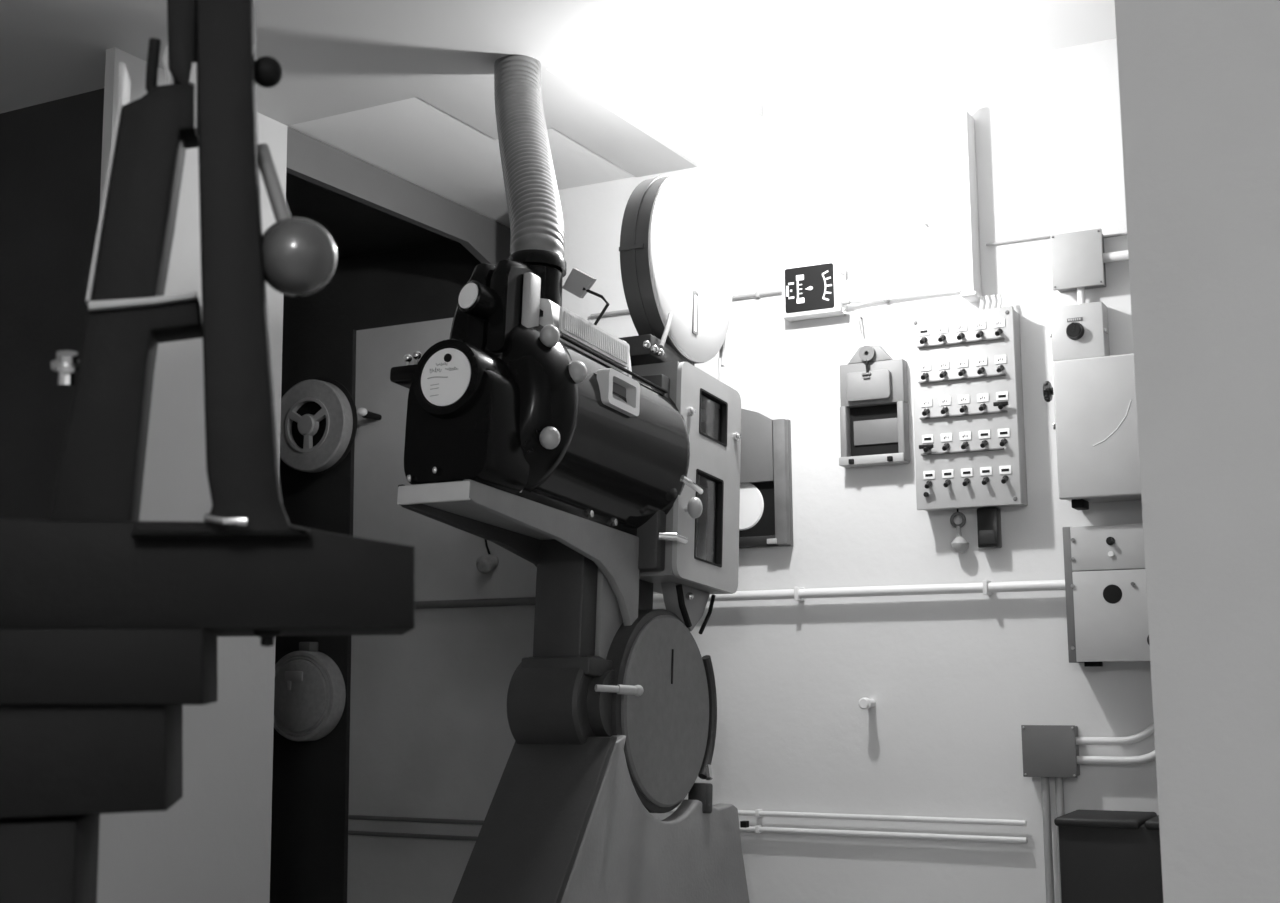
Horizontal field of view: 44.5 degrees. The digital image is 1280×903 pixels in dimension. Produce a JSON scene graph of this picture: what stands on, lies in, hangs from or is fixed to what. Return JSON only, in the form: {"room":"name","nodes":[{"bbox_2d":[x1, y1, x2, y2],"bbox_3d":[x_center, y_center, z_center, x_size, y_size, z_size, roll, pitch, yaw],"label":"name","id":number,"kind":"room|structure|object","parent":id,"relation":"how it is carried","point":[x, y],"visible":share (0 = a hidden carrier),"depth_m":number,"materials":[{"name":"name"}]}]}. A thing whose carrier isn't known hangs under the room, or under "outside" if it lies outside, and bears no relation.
{"room":"cinema projection room","nodes":[
{"label":"cinema projection room","id":0,"kind":"room"},
{"bbox_2d":[0,88,103,519],"bbox_3d":[-1.930,0.276,4.193,1.700,2.660,0.080,-5,-9,27],"label":"wall","id":1,"kind":"structure","parent":0,"point":[51,152],"depth_m":4.03,"materials":[{"name":"paint"}]},
{"bbox_2d":[97,47,286,902],"bbox_3d":[-1.119,0.303,3.868,0.030,2.500,0.627,-5,-9,27],"label":"wall pier","id":2,"kind":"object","parent":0,"point":[213,845],"visible":0.44,"depth_m":3.88,"materials":[{"name":"white paint"}]},
{"bbox_2d":[283,241,535,902],"bbox_3d":[-1.032,0.462,5.573,2.000,2.660,0.100,-5,-9,27],"label":"wall","id":3,"kind":"structure","parent":0,"point":[431,736],"depth_m":5.34,"materials":[{"name":"paint"}]},
{"bbox_2d":[270,330,355,902],"bbox_3d":[-1.436,0.700,5.686,0.947,2.227,0.020,-5,-9,27],"label":"board","id":4,"kind":"object","parent":3,"relation":"attached to","point":[309,862],"visible":0.33,"depth_m":5.49,"materials":[{"name":"paint"}]},
{"bbox_2d":[274,642,345,741],"bbox_3d":[-1.173,0.841,5.475,0.314,0.344,0.112,-5,-9,27],"label":"can","id":5,"kind":"object","parent":4,"relation":"hanging from","point":[310,691],"visible":0.88,"depth_m":5.42,"materials":[{"name":"grey metal"}]},
{"bbox_2d":[280,377,357,473],"bbox_3d":[-1.129,-0.088,5.544,0.346,0.346,0.172,-5,-9,27],"label":"reel","id":6,"kind":"object","parent":4,"relation":"hanging from","point":[318,430],"visible":0.94,"depth_m":5.47,"materials":[{"name":"grey metal"}]},
{"bbox_2d":[357,408,381,419],"bbox_3d":[-0.951,-0.131,5.487,0.040,0.034,0.118,-5,-9,27],"label":"peg","id":7,"kind":"object","parent":3,"relation":"attached to","point":[363,412],"visible":1,"depth_m":5.46,"materials":[{"name":"metal"}]},
{"bbox_2d":[286,126,510,264],"bbox_3d":[-0.708,-0.702,4.824,0.030,0.249,1.193,-5,-9,27],"label":"beam","id":8,"kind":"structure","parent":3,"relation":"attached to","point":[310,159],"depth_m":4.74,"materials":[{"name":"white paint"}]},
{"bbox_2d":[348,830,477,840],"bbox_3d":[-0.584,1.273,5.146,0.933,0.015,0.015,-5,-9,27],"label":"conduit","id":9,"kind":"object","parent":3,"relation":"attached to","point":[350,832],"visible":0.66,"depth_m":5.23,"materials":[{"name":"white metal"}]},
{"bbox_2d":[348,815,483,824],"bbox_3d":[-0.585,1.221,5.154,0.933,0.015,0.015,-5,-9,27],"label":"conduit","id":10,"kind":"object","parent":3,"relation":"attached to","point":[357,817],"visible":0.66,"depth_m":5.23,"materials":[{"name":"white metal"}]},
{"bbox_2d":[415,597,534,608],"bbox_3d":[-0.598,0.510,5.241,0.933,0.027,0.027,-5,-9,27],"label":"conduit","id":11,"kind":"object","parent":3,"relation":"attached to","point":[523,601],"visible":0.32,"depth_m":5.20,"materials":[{"name":"white metal"}]},
{"bbox_2d":[476,539,498,573],"bbox_3d":[-0.511,0.341,5.217,0.064,0.136,0.083,-5,-9,27],"label":"socket","id":12,"kind":"object","parent":3,"relation":"attached to","point":[485,564],"visible":0.96,"depth_m":5.18,"materials":[{"name":"grey plastic"}]},
{"bbox_2d":[0,0,863,259],"bbox_3d":[-0.634,-1.285,2.144,6.000,0.155,5.970,-5,-9,27],"label":"ceiling","id":13,"kind":"structure","parent":0,"point":[335,57],"depth_m":3.92,"materials":[{"name":"white paint"}]},
{"bbox_2d":[536,38,1158,902],"bbox_3d":[1.552,0.224,4.059,4.000,2.660,0.420,-5,-9,27],"label":"wall","id":14,"kind":"structure","parent":0,"point":[851,176],"depth_m":4.27,"materials":[{"name":"paint"}]},
{"bbox_2d":[547,55,701,166],"bbox_3d":[-0.026,-0.985,4.316,0.015,0.155,0.880,-5,-9,27],"label":"ceiling light","id":15,"kind":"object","parent":14,"relation":"attached to","point":[609,81],"depth_m":4.34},
{"bbox_2d":[590,289,781,317],"bbox_3d":[0.139,-0.439,4.645,0.647,0.017,0.020,-5,-9,27],"label":"conduit","id":16,"kind":"object","parent":14,"relation":"attached to","point":[758,294],"visible":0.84,"depth_m":4.55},
{"bbox_2d":[740,408,773,483],"bbox_3d":[0.266,-0.038,4.495,0.255,0.263,0.020,-5,-9,27],"label":"shutter","id":17,"kind":"object","parent":14,"relation":"attached to","point":[757,430],"depth_m":4.44,"materials":[{"name":"grey metal"}]},
{"bbox_2d":[739,408,792,548],"bbox_3d":[0.288,0.053,4.480,0.295,0.447,0.054,-5,-9,27],"label":"port","id":18,"kind":"object","parent":14,"relation":"attached to","point":[766,505],"visible":0.64,"depth_m":4.43,"materials":[{"name":"grey metal"}]},
{"bbox_2d":[782,261,850,321],"bbox_3d":[0.502,-0.454,4.428,0.196,0.150,0.066,-5,-9,27],"label":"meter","id":19,"kind":"object","parent":14,"relation":"attached to","point":[811,291],"visible":1,"depth_m":4.40,"materials":[{"name":"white plastic"}]},
{"bbox_2d":[666,808,1026,825],"bbox_3d":[0.358,1.003,4.328,1.425,0.021,0.029,-5,-9,27],"label":"conduit","id":20,"kind":"object","parent":14,"relation":"attached to","point":[757,813],"visible":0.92,"depth_m":4.17,"materials":[{"name":"white metal"}]},
{"bbox_2d":[653,580,1064,602],"bbox_3d":[0.412,0.400,4.368,1.572,0.038,0.052,-5,-9,27],"label":"conduit","id":21,"kind":"object","parent":14,"relation":"attached to","point":[987,587],"visible":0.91,"depth_m":4.21,"materials":[{"name":"white metal"}]},
{"bbox_2d":[858,316,862,333],"bbox_3d":[0.618,-0.354,4.373,0.011,0.054,0.033,-5,-9,27],"label":"hook","id":22,"kind":"object","parent":14,"relation":"attached to","point":[859,317],"visible":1,"depth_m":4.36,"materials":[{"name":"white metal"}]},
{"bbox_2d":[858,697,875,708],"bbox_3d":[0.614,0.679,4.214,0.032,0.032,0.068,-5,-9,27],"label":"peg","id":23,"kind":"object","parent":14,"relation":"attached to","point":[864,703],"visible":1,"depth_m":4.19,"materials":[{"name":"white ceramic"}]},
{"bbox_2d":[839,345,909,467],"bbox_3d":[0.640,-0.128,4.312,0.188,0.331,0.064,-5,-9,27],"label":"port","id":24,"kind":"object","parent":14,"relation":"attached to","point":[874,413],"visible":1,"depth_m":4.31,"materials":[{"name":"white metal"}]},
{"bbox_2d":[739,825,1026,842],"bbox_3d":[0.358,1.046,4.322,1.425,0.021,0.029,-5,-9,27],"label":"conduit","id":25,"kind":"object","parent":14,"relation":"attached to","point":[757,829],"visible":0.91,"depth_m":4.16,"materials":[{"name":"white metal"}]},
{"bbox_2d":[851,288,961,302],"bbox_3d":[0.736,-0.429,4.325,0.311,0.017,0.034,-4,-9,23],"label":"conduit","id":26,"kind":"object","parent":14,"relation":"attached to","point":[885,298],"visible":1,"depth_m":4.32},
{"bbox_2d":[910,307,1027,510],"bbox_3d":[0.871,-0.110,4.160,0.280,0.523,0.114,-5,-9,27],"label":"switch panel","id":27,"kind":"object","parent":14,"relation":"attached to","point":[968,411],"visible":1,"depth_m":4.13,"materials":[{"name":"white metal"}]},
{"bbox_2d":[919,337,926,343],"bbox_3d":[0.760,-0.299,4.196,0.016,0.025,0.029,-5,-9,27],"label":"toggle switch","id":28,"kind":"object","parent":27,"relation":"attached to","point":[922,340],"depth_m":4.20,"materials":[{"name":"black plastic"}]},
{"bbox_2d":[921,372,928,379],"bbox_3d":[0.761,-0.202,4.182,0.016,0.025,0.029,-5,-9,27],"label":"toggle switch","id":29,"kind":"object","parent":27,"relation":"attached to","point":[924,375],"depth_m":4.19,"materials":[{"name":"black plastic"}]},
{"bbox_2d":[922,408,929,415],"bbox_3d":[0.761,-0.106,4.169,0.016,0.025,0.029,-5,-9,27],"label":"toggle switch","id":30,"kind":"object","parent":27,"relation":"attached to","point":[925,411],"depth_m":4.18,"materials":[{"name":"black plastic"}]},
{"bbox_2d":[925,480,931,488],"bbox_3d":[0.763,0.087,4.141,0.016,0.025,0.029,-5,-9,27],"label":"toggle switch","id":31,"kind":"object","parent":27,"relation":"attached to","point":[928,483],"depth_m":4.15,"materials":[{"name":"black plastic"}]},
{"bbox_2d":[938,334,945,341],"bbox_3d":[0.805,-0.302,4.173,0.016,0.025,0.029,-5,-9,27],"label":"toggle switch","id":32,"kind":"object","parent":27,"relation":"attached to","point":[941,337],"depth_m":4.18,"materials":[{"name":"black plastic"}]},
{"bbox_2d":[939,370,946,377],"bbox_3d":[0.806,-0.206,4.159,0.016,0.025,0.029,-5,-9,27],"label":"toggle switch","id":33,"kind":"object","parent":27,"relation":"attached to","point":[942,373],"depth_m":4.17,"materials":[{"name":"black plastic"}]},
{"bbox_2d":[941,406,948,413],"bbox_3d":[0.807,-0.109,4.145,0.016,0.025,0.029,-5,-9,27],"label":"toggle switch","id":34,"kind":"object","parent":27,"relation":"attached to","point":[944,409],"depth_m":4.15,"materials":[{"name":"black plastic"}]},
{"bbox_2d":[942,443,949,450],"bbox_3d":[0.808,-0.013,4.132,0.016,0.025,0.029,-5,-9,27],"label":"toggle switch","id":35,"kind":"object","parent":27,"relation":"attached to","point":[945,446],"depth_m":4.14,"materials":[{"name":"black plastic"}]},
{"bbox_2d":[943,479,950,486],"bbox_3d":[0.809,0.084,4.118,0.016,0.025,0.029,-5,-9,27],"label":"toggle switch","id":36,"kind":"object","parent":27,"relation":"attached to","point":[946,482],"depth_m":4.12,"materials":[{"name":"black plastic"}]},
{"bbox_2d":[950,509,968,552],"bbox_3d":[0.849,0.209,4.159,0.048,0.119,0.048,-5,-9,27],"label":"pendant","id":37,"kind":"object","parent":27,"relation":"hanging from","point":[959,544],"visible":0.99,"depth_m":4.15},
{"bbox_2d":[957,332,964,339],"bbox_3d":[0.850,-0.306,4.149,0.016,0.025,0.029,-5,-9,27],"label":"toggle switch","id":38,"kind":"object","parent":27,"relation":"attached to","point":[960,335],"depth_m":4.16,"materials":[{"name":"black plastic"}]},
{"bbox_2d":[958,368,965,375],"bbox_3d":[0.851,-0.210,4.136,0.016,0.025,0.029,-5,-9,27],"label":"toggle switch","id":39,"kind":"object","parent":27,"relation":"attached to","point":[961,371],"depth_m":4.14,"materials":[{"name":"black plastic"}]},
{"bbox_2d":[960,405,966,412],"bbox_3d":[0.852,-0.113,4.122,0.016,0.025,0.029,-5,-9,27],"label":"toggle switch","id":40,"kind":"object","parent":27,"relation":"attached to","point":[963,408],"depth_m":4.13,"materials":[{"name":"black plastic"}]},
{"bbox_2d":[961,441,968,448],"bbox_3d":[0.853,-0.017,4.108,0.016,0.025,0.029,-5,-9,27],"label":"toggle switch","id":41,"kind":"object","parent":27,"relation":"attached to","point":[964,444],"depth_m":4.12,"materials":[{"name":"black plastic"}]},
{"bbox_2d":[962,478,969,485],"bbox_3d":[0.854,0.080,4.095,0.016,0.025,0.029,-5,-9,27],"label":"toggle switch","id":42,"kind":"object","parent":27,"relation":"attached to","point":[965,481],"depth_m":4.10,"materials":[{"name":"black plastic"}]},
{"bbox_2d":[976,330,982,337],"bbox_3d":[0.895,-0.310,4.126,0.016,0.025,0.029,-5,-9,27],"label":"toggle switch","id":43,"kind":"object","parent":27,"relation":"attached to","point":[979,333],"depth_m":4.13,"materials":[{"name":"black plastic"}]},
{"bbox_2d":[977,367,984,373],"bbox_3d":[0.896,-0.213,4.112,0.016,0.025,0.029,-5,-9,27],"label":"toggle switch","id":44,"kind":"object","parent":27,"relation":"attached to","point":[980,370],"depth_m":4.12,"materials":[{"name":"black plastic"}]},
{"bbox_2d":[979,296,983,309],"bbox_3d":[0.913,-0.391,4.178,0.018,0.048,0.011,-5,-9,27],"label":"cable","id":45,"kind":"object","parent":27,"relation":"attached to","point":[981,299],"visible":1,"depth_m":4.17,"materials":[{"name":"white plastic"}]},
{"bbox_2d":[979,403,985,410],"bbox_3d":[0.897,-0.117,4.098,0.016,0.025,0.029,-5,-9,27],"label":"toggle switch","id":46,"kind":"object","parent":27,"relation":"attached to","point":[982,406],"depth_m":4.10,"materials":[{"name":"black plastic"}]},
{"bbox_2d":[980,440,987,447],"bbox_3d":[0.898,-0.020,4.085,0.016,0.025,0.029,-5,-9,27],"label":"toggle switch","id":47,"kind":"object","parent":27,"relation":"attached to","point":[983,443],"depth_m":4.09,"materials":[{"name":"black plastic"}]},
{"bbox_2d":[982,477,989,484],"bbox_3d":[0.899,0.076,4.071,0.016,0.025,0.029,-5,-9,27],"label":"toggle switch","id":48,"kind":"object","parent":27,"relation":"attached to","point":[985,480],"depth_m":4.08,"materials":[{"name":"black plastic"}]},
{"bbox_2d":[985,295,989,309],"bbox_3d":[0.927,-0.393,4.171,0.018,0.048,0.011,-5,-9,27],"label":"cable","id":49,"kind":"object","parent":27,"relation":"attached to","point":[987,298],"visible":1,"depth_m":4.17,"materials":[{"name":"white plastic"}]},
{"bbox_2d":[977,507,1001,548],"bbox_3d":[0.922,0.203,4.128,0.054,0.105,0.048,-5,-9,27],"label":"box","id":50,"kind":"object","parent":27,"relation":"attached to","point":[988,519],"visible":1,"depth_m":4.11,"materials":[{"name":"black plastic"}]},
{"bbox_2d":[991,295,995,308],"bbox_3d":[0.941,-0.394,4.164,0.018,0.048,0.011,-5,-9,27],"label":"cable","id":51,"kind":"object","parent":27,"relation":"attached to","point":[993,298],"visible":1,"depth_m":4.16,"materials":[{"name":"white plastic"}]},
{"bbox_2d":[995,328,1002,335],"bbox_3d":[0.941,-0.314,4.102,0.016,0.025,0.029,-5,-9,27],"label":"toggle switch","id":52,"kind":"object","parent":27,"relation":"attached to","point":[998,331],"depth_m":4.11,"materials":[{"name":"black plastic"}]},
{"bbox_2d":[997,294,1001,307],"bbox_3d":[0.955,-0.395,4.156,0.018,0.048,0.011,-5,-9,27],"label":"cable","id":53,"kind":"object","parent":27,"relation":"attached to","point":[999,297],"visible":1,"depth_m":4.15,"materials":[{"name":"white plastic"}]},
{"bbox_2d":[996,365,1003,372],"bbox_3d":[0.942,-0.217,4.089,0.016,0.025,0.029,-5,-9,27],"label":"toggle switch","id":54,"kind":"object","parent":27,"relation":"attached to","point":[999,368],"depth_m":4.10,"materials":[{"name":"black plastic"}]},
{"bbox_2d":[999,438,1006,445],"bbox_3d":[0.943,-0.024,4.061,0.016,0.025,0.029,-5,-9,27],"label":"toggle switch","id":55,"kind":"object","parent":27,"relation":"attached to","point":[1002,441],"depth_m":4.07,"materials":[{"name":"black plastic"}]},
{"bbox_2d":[1001,475,1008,483],"bbox_3d":[0.944,0.072,4.048,0.016,0.025,0.029,-5,-9,27],"label":"toggle switch","id":56,"kind":"object","parent":27,"relation":"attached to","point":[1004,478],"depth_m":4.06,"materials":[{"name":"black plastic"}]},
{"bbox_2d":[956,111,983,302],"bbox_3d":[0.892,-0.666,4.241,0.042,0.515,0.085,-5,-9,27],"label":"conduit","id":57,"kind":"object","parent":14,"relation":"attached to","point":[970,244],"visible":0.9,"depth_m":4.22,"materials":[{"name":"metal"}]},
{"bbox_2d":[986,235,1049,245],"bbox_3d":[1.021,-0.567,4.199,0.182,0.007,0.007,-5,-9,27],"label":"wire","id":58,"kind":"object","parent":14,"relation":"attached to","point":[1047,236],"visible":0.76,"depth_m":4.20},
{"bbox_2d":[1041,777,1054,902],"bbox_3d":[1.034,1.184,3.928,0.021,0.728,0.021,-5,-9,27],"label":"conduit","id":59,"kind":"object","parent":14,"relation":"attached to","point":[1045,788],"visible":1,"depth_m":3.95,"materials":[{"name":"grey metal"}]},
{"bbox_2d":[1021,725,1079,777],"bbox_3d":[1.047,0.762,3.980,0.135,0.130,0.059,-5,-9,27],"label":"junction box","id":60,"kind":"object","parent":14,"relation":"attached to","point":[1047,750],"visible":1,"depth_m":3.96,"materials":[{"name":"grey metal"}]},
{"bbox_2d":[1076,722,1153,744],"bbox_3d":[1.210,0.637,3.910,0.244,0.194,0.020,-5,-9,27],"label":"conduit","id":61,"kind":"object","parent":60,"relation":"attached to","point":[1149,730],"visible":0.48,"depth_m":3.90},
{"bbox_2d":[1077,750,1155,764],"bbox_3d":[1.222,0.659,3.900,0.272,0.241,0.020,-5,-9,27],"label":"conduit","id":62,"kind":"object","parent":60,"relation":"attached to","point":[1117,760],"visible":0.35,"depth_m":3.90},
{"bbox_2d":[1055,777,1064,902],"bbox_3d":[1.066,1.182,3.912,0.021,0.728,0.021,-5,-9,27],"label":"conduit","id":63,"kind":"object","parent":14,"relation":"attached to","point":[1059,787],"visible":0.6,"depth_m":3.95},
{"bbox_2d":[1050,228,1105,291],"bbox_3d":[1.151,-0.498,4.096,0.132,0.149,0.059,-5,-9,27],"label":"junction box","id":64,"kind":"object","parent":14,"relation":"attached to","point":[1076,257],"visible":1,"depth_m":4.07,"materials":[{"name":"white metal"}]},
{"bbox_2d":[1103,232,1126,237],"bbox_3d":[1.326,-0.571,4.036,0.254,0.008,0.008,-5,-9,27],"label":"wire","id":65,"kind":"object","parent":64,"relation":"attached to","point":[1125,233],"visible":0.34,"depth_m":4.08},
{"bbox_2d":[1103,250,1128,262],"bbox_3d":[1.319,-0.513,4.011,0.254,0.026,0.026,-5,-9,27],"label":"conduit","id":66,"kind":"object","parent":64,"relation":"attached to","point":[1118,255],"visible":0.34,"depth_m":4.05,"materials":[{"name":"white plastic"}]},
{"bbox_2d":[1050,302,1109,360],"bbox_3d":[1.139,-0.308,4.054,0.145,0.144,0.098,-5,-9,27],"label":"switch","id":67,"kind":"object","parent":14,"relation":"attached to","point":[1079,331],"visible":0.98,"depth_m":4.03,"materials":[{"name":"silver metal"}]},
{"bbox_2d":[1077,287,1084,303],"bbox_3d":[1.152,-0.402,4.082,0.020,0.054,0.020,-5,-9,27],"label":"conduit","id":68,"kind":"object","parent":67,"relation":"on","point":[1080,291],"visible":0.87,"depth_m":4.07,"materials":[{"name":"white plastic"}]},
{"bbox_2d":[1043,353,1141,509],"bbox_3d":[1.235,-0.048,3.926,0.418,0.371,0.172,-5,-9,27],"label":"electrical box","id":69,"kind":"object","parent":14,"relation":"attached to","point":[1095,425],"visible":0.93,"depth_m":3.89,"materials":[{"name":"white metal"}]},
{"bbox_2d":[1062,523,1149,666],"bbox_3d":[1.232,0.358,3.893,0.322,0.351,0.137,-5,-9,27],"label":"electrical box","id":70,"kind":"object","parent":14,"relation":"attached to","point":[1106,591],"visible":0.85,"depth_m":3.88,"materials":[{"name":"grey metal"}]},
{"bbox_2d":[614,0,1115,115],"bbox_3d":[-0.668,-1.402,2.206,6.200,0.095,6.120,-5,-9,27],"label":"ceiling","id":71,"kind":"structure","parent":0,"point":[866,42],"depth_m":4.18,"materials":[{"name":"white paint"}]},
{"bbox_2d":[1114,0,1279,902],"bbox_3d":[1.548,-0.018,1.770,1.875,2.500,0.140,-5,-9,27],"label":"wall","id":72,"kind":"structure","parent":0,"point":[1199,80],"depth_m":2.11,"materials":[{"name":"white paint"}]},
{"bbox_3d":[-0.643,1.323,1.822,6.200,0.100,6.120,-5,-9,27],"label":"floor","id":73,"kind":"structure","parent":0,"visible":0},
{"bbox_2d":[0,0,414,902],"bbox_3d":[-0.360,0.402,1.226,0.348,1.553,0.258,1,-8,-11],"label":"projector","id":74,"kind":"object","parent":73,"relation":"on","point":[111,620],"visible":1,"depth_m":1.19,"materials":[{"name":"black metal"}]},
{"bbox_2d":[50,350,79,386],"bbox_3d":[-0.441,-0.065,1.202,0.024,0.028,0.024,-5,-9,27],"label":"knob","id":75,"kind":"object","parent":74,"relation":"on","point":[66,362],"depth_m":1.20,"materials":[{"name":"silver metal"}]},
{"bbox_2d":[390,174,749,902],"bbox_3d":[-0.120,0.380,3.485,0.433,2.222,1.632,-5,-9,27],"label":"projector","id":76,"kind":"object","parent":73,"relation":"on","point":[604,462],"visible":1,"depth_m":3.40,"materials":[{"name":"black metal"}]},
{"bbox_2d":[494,55,566,276],"bbox_3d":[-0.264,-0.682,3.605,0.129,0.681,0.596,1,-8,-10],"label":"duct","id":77,"kind":"object","parent":76,"relation":"attached to","point":[537,234],"visible":0.97,"depth_m":3.50,"materials":[{"name":"grey metal"}]},
{"bbox_2d":[606,609,686,812],"bbox_3d":[0.030,0.598,3.615,0.066,0.464,0.464,-5,-9,27],"label":"magazine","id":78,"kind":"object","parent":76,"relation":"on","point":[647,648],"depth_m":3.52,"materials":[{"name":"grey metal"}]},
{"bbox_2d":[620,174,706,363],"bbox_3d":[0.091,-0.449,3.886,0.080,0.468,0.468,-5,-9,27],"label":"magazine","id":79,"kind":"object","parent":76,"relation":"on","point":[663,236],"depth_m":3.74,"materials":[{"name":"grey metal"}]},
{"bbox_2d":[1054,810,1163,902],"bbox_3d":[1.239,1.183,3.641,0.462,0.650,0.245,-5,-9,27],"label":"equipment case","id":80,"kind":"object","parent":73,"relation":"on","point":[1106,856],"visible":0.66,"depth_m":3.63,"materials":[{"name":"black metal"}]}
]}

